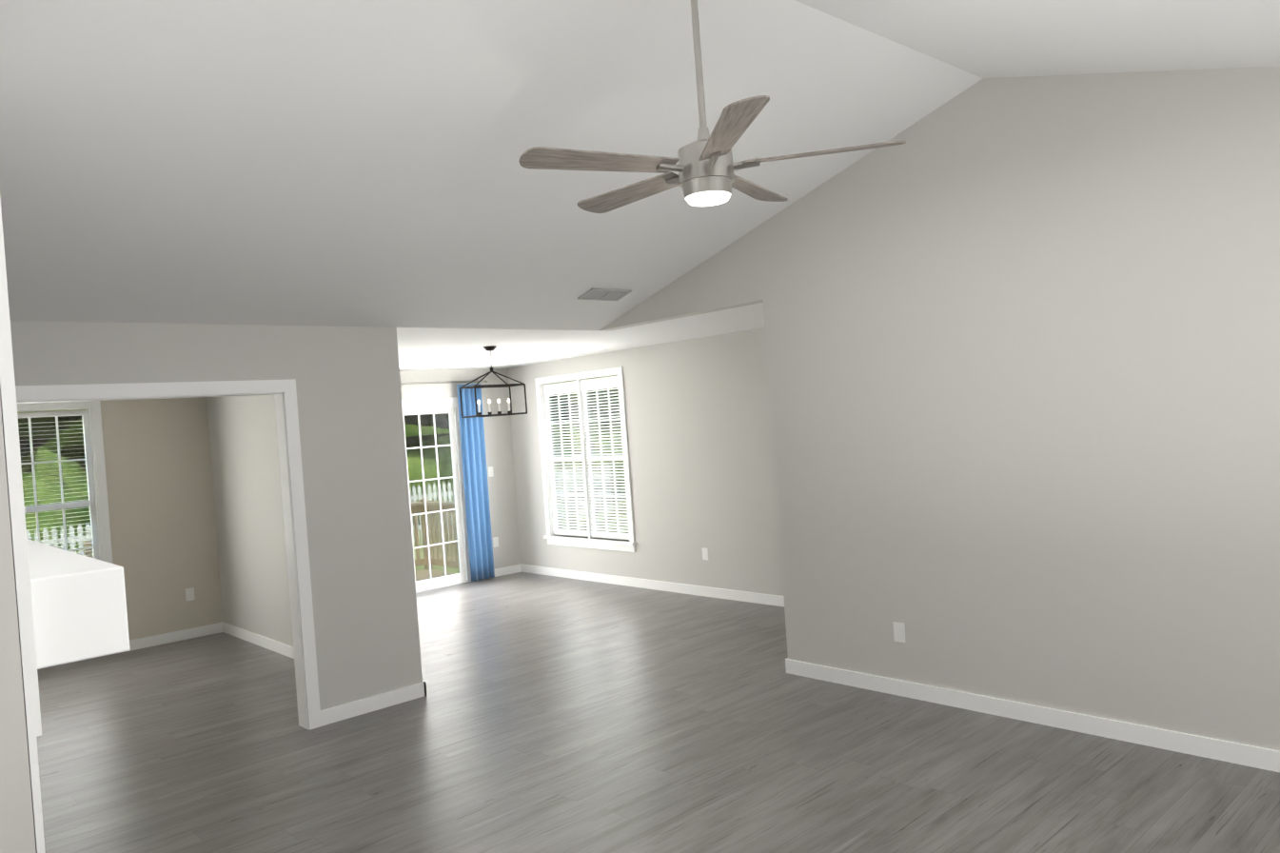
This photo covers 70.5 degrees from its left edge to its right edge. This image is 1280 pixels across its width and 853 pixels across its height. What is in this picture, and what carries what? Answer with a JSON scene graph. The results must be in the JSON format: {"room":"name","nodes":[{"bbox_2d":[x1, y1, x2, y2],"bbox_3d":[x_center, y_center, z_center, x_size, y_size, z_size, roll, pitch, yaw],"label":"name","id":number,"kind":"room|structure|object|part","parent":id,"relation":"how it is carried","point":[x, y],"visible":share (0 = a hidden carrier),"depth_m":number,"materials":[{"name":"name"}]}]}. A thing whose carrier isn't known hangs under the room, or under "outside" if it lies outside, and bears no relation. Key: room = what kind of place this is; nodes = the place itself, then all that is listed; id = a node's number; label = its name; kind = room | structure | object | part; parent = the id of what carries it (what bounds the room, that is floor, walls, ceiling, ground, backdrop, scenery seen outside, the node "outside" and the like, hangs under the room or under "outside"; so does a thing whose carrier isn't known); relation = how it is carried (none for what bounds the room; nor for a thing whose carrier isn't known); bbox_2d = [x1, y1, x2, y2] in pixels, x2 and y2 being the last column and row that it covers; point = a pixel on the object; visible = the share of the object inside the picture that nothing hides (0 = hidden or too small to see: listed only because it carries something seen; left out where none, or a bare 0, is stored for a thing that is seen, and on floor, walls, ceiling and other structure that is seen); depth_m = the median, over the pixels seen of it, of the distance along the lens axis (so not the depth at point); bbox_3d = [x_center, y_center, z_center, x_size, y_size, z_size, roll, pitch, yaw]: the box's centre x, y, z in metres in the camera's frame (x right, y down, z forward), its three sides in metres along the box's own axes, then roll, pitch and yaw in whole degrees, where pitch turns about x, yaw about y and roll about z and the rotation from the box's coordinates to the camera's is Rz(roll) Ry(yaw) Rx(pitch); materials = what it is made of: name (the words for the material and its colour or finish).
{"room":"living room","nodes":[
{"label":"living room","id":0,"kind":"room"},
{"bbox_2d":[0,396,36,852],"bbox_3d":[-1.933,0.031,2.140,0.770,3.600,1.390,-5,1,-42],"label":"wall","id":1,"kind":"structure","parent":0,"point":[16,826],"depth_m":1.80,"materials":[{"name":"grey paint"}]},
{"bbox_2d":[10,320,422,709],"bbox_3d":[-3.176,0.100,4.517,4.310,3.600,0.120,-5,1,-42],"label":"wall","id":2,"kind":"structure","parent":0,"point":[357,508],"depth_m":5.59,"materials":[{"name":"grey paint"}]},
{"bbox_2d":[15,378,321,729],"bbox_3d":[-2.779,0.823,4.837,1.990,2.095,0.156,-5,1,-42],"label":"trim","id":3,"kind":"structure","parent":2,"relation":"attached to","point":[284,392],"depth_m":5.41,"materials":[{"name":"white wood"}]},
{"bbox_2d":[320,682,422,726],"bbox_3d":[-1.682,1.742,5.691,0.680,0.090,0.014,-5,1,-42],"label":"baseboard","id":4,"kind":"structure","parent":2,"relation":"attached to","point":[371,703],"depth_m":5.68,"materials":[{"name":"white wood"}]},
{"bbox_2d":[422,681,426,696],"bbox_3d":[-2.608,1.795,7.254,0.014,0.090,3.574,-5,1,-42],"label":"baseboard","id":5,"kind":"structure","parent":2,"relation":"attached to","point":[423,682],"depth_m":5.93,"materials":[{"name":"white wood"}]},
{"bbox_2d":[206,394,293,646],"bbox_3d":[-2.828,0.051,7.244,0.120,3.600,3.440,-5,1,-42],"label":"wall","id":6,"kind":"structure","parent":0,"point":[248,513],"depth_m":7.79,"materials":[{"name":"grey paint"}]},
{"bbox_2d":[220,621,294,658],"bbox_3d":[-2.738,1.805,7.199,0.014,0.090,3.400,-5,1,-42],"label":"baseboard","id":7,"kind":"structure","parent":6,"relation":"attached to","point":[285,649],"depth_m":7.78,"materials":[{"name":"white wood"}]},
{"bbox_2d":[17,368,520,639],"bbox_3d":[-4.332,0.150,8.298,7.690,3.600,0.150,-5,1,-42],"label":"wall","id":8,"kind":"structure","parent":0,"point":[161,502],"depth_m":8.26,"materials":[{"name":"beige paint"}]},
{"bbox_2d":[16,400,112,563],"bbox_3d":[-5.479,0.738,7.169,2.260,1.810,0.170,-5,1,-42],"label":"sunroom window","id":9,"kind":"structure","parent":8,"relation":"in","point":[65,490],"depth_m":7.74,"materials":[{"name":"white"}]},
{"bbox_2d":[38,622,220,669],"bbox_3d":[-5.397,1.996,7.115,4.070,0.090,0.014,-5,1,-42],"label":"baseboard","id":10,"kind":"structure","parent":8,"relation":"attached to","point":[166,638],"depth_m":8.17,"materials":[{"name":"white wood"}]},
{"bbox_2d":[185,587,195,601],"bbox_3d":[-4.124,1.538,8.303,0.070,0.114,0.006,-5,1,-42],"label":"outlet","id":11,"kind":"object","parent":8,"relation":"attached to","point":[189,594],"visible":1,"depth_m":8.30,"materials":[{"name":"white plastic"}]},
{"bbox_2d":[401,396,471,592],"bbox_3d":[-2.548,0.760,9.866,1.520,2.100,0.158,-5,1,-42],"label":"glass door","id":12,"kind":"structure","parent":8,"relation":"in","point":[436,485],"depth_m":10.09,"materials":[{"name":"white glass"}]},
{"bbox_2d":[400,378,488,386],"bbox_3d":[-2.546,-0.462,9.780,2.096,0.060,0.107,-5,1,-42],"label":"curtain rod","id":13,"kind":"object","parent":8,"relation":"attached to","point":[485,381],"depth_m":10.05,"materials":[{"name":"silver metal"}]},
{"bbox_3d":[-2.546,-0.463,9.780,2.096,0.060,0.107,-5,1,-42],"label":"rod","id":14,"kind":"part","parent":13,"relation":"part of","materials":[{"name":"silver metal"}]},
{"bbox_2d":[457,382,494,581],"bbox_3d":[-1.860,0.629,10.300,0.314,2.225,0.059,-5,1,-42],"label":"curtain","id":15,"kind":"object","parent":13,"relation":"hanging from","point":[477,500],"depth_m":10.27,"materials":[{"name":"blue fabric"}]},
{"bbox_2d":[488,466,493,476],"bbox_3d":[-1.735,0.525,10.530,0.070,0.114,0.006,-5,1,-42],"label":"light switch","id":16,"kind":"object","parent":8,"relation":"attached to","point":[490,472],"visible":1,"depth_m":10.53,"materials":[{"name":"white plastic"}]},
{"bbox_2d":[492,536,498,547],"bbox_3d":[-1.677,1.343,10.538,0.070,0.114,0.006,-5,1,-42],"label":"outlet","id":17,"kind":"object","parent":8,"relation":"attached to","point":[495,541],"visible":1,"depth_m":10.53,"materials":[{"name":"white plastic"}]},
{"bbox_2d":[477,563,521,580],"bbox_3d":[-1.653,1.698,10.535,0.590,0.090,0.014,-5,1,-42],"label":"baseboard","id":18,"kind":"structure","parent":8,"relation":"attached to","point":[502,571],"depth_m":10.62,"materials":[{"name":"white wood"}]},
{"bbox_2d":[0,0,983,370],"bbox_3d":[-2.136,-1.129,5.782,7.690,1.040,6.930,-5,1,-42],"label":"ceiling","id":19,"kind":"structure","parent":0,"point":[291,162],"depth_m":4.04,"materials":[{"name":"white paint"}]},
{"bbox_2d":[459,345,527,417],"bbox_3d":[-1.266,-0.387,7.768,0.514,0.595,0.244,-5,1,-42],"label":"lantern chandelier","id":20,"kind":"object","parent":19,"relation":"hanging from","point":[477,385],"visible":1,"depth_m":7.74,"materials":[{"name":"brown metal"}]},
{"bbox_2d":[577,287,631,300],"bbox_3d":[-0.242,-0.919,6.319,0.360,0.010,0.170,-5,-15,-42],"label":"ceiling vent","id":21,"kind":"object","parent":19,"relation":"in","point":[602,294],"visible":0.94,"depth_m":6.31,"materials":[{"name":"grey metal"}]},
{"bbox_2d":[518,0,905,213],"bbox_3d":[0.174,-1.243,3.279,1.322,0.884,1.266,-5,1,-42],"label":"ceiling fan","id":22,"kind":"object","parent":19,"relation":"hanging from","point":[706,167],"visible":1,"depth_m":3.16,"materials":[{"name":"silver metal"}]},
{"bbox_2d":[507,327,783,595],"bbox_3d":[0.262,-0.185,8.861,0.120,3.600,5.220,-5,1,-42],"label":"wall","id":23,"kind":"structure","parent":0,"point":[699,436],"depth_m":8.62,"materials":[{"name":"grey paint"}]},
{"bbox_2d":[534,366,636,551],"bbox_3d":[-0.588,0.364,9.795,0.160,1.890,1.530,-5,1,-42],"label":"dining room window","id":24,"kind":"structure","parent":23,"relation":"in","point":[583,443],"depth_m":9.77,"materials":[{"name":"white"}]},
{"bbox_2d":[521,564,784,606],"bbox_3d":[0.338,1.570,8.831,0.014,0.090,5.220,-5,1,-42],"label":"baseboard","id":25,"kind":"structure","parent":23,"relation":"attached to","point":[721,593],"depth_m":8.94,"materials":[{"name":"white wood"}]},
{"bbox_2d":[701,547,708,560],"bbox_3d":[0.611,1.197,8.505,0.006,0.114,0.070,-5,1,-42],"label":"outlet","id":26,"kind":"object","parent":23,"relation":"attached to","point":[704,553],"visible":1,"depth_m":8.50,"materials":[{"name":"white plastic"}]},
{"bbox_2d":[36,571,1279,852],"bbox_3d":[-0.799,1.794,4.573,7.690,0.120,10.270,-5,1,-42],"label":"floor","id":27,"kind":"structure","parent":0,"point":[554,715],"depth_m":4.62,"materials":[{"name":"grey wood"}]},
{"bbox_2d":[0,196,129,852],"bbox_3d":[-1.708,0.365,2.327,0.926,2.898,1.386,-5,1,-42],"label":"fireplace","id":28,"kind":"object","parent":27,"relation":"on","point":[71,606],"visible":0.79,"depth_m":1.88,"materials":[{"name":"paint"}]},
{"bbox_2d":[599,66,1279,750],"bbox_3d":[1.929,-0.268,4.741,0.120,3.600,6.440,-5,1,-42],"label":"wall","id":29,"kind":"structure","parent":0,"point":[1022,337],"depth_m":4.53,"materials":[{"name":"grey paint"}]},
{"bbox_2d":[892,621,905,642],"bbox_3d":[1.500,1.192,5.243,0.006,0.114,0.070,-5,1,-42],"label":"electrical outlet","id":30,"kind":"object","parent":29,"relation":"attached to","point":[898,632],"visible":1,"depth_m":5.24,"materials":[{"name":"white plastic"}]},
{"bbox_2d":[785,657,1279,771],"bbox_3d":[2.548,1.452,4.114,0.014,0.090,4.764,-5,1,-42],"label":"baseboard","id":31,"kind":"structure","parent":29,"relation":"attached to","point":[1216,748],"depth_m":4.58,"materials":[{"name":"white wood"}]},
{"bbox_2d":[794,0,1279,78],"bbox_3d":[1.106,-1.309,1.793,5.180,1.074,3.340,-5,1,-42],"label":"ceiling","id":32,"kind":"structure","parent":0,"point":[998,38],"depth_m":3.64,"materials":[{"name":"white paint"}]},
{"bbox_3d":[-33.057,-0.488,36.018,94.670,9.500,91.869,-5,1,-42],"label":"trunks","id":33,"kind":"object","parent":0,"visible":0},
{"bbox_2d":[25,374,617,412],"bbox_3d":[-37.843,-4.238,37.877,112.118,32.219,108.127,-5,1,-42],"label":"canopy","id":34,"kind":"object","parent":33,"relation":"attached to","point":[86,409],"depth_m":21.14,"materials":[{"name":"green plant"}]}
]}

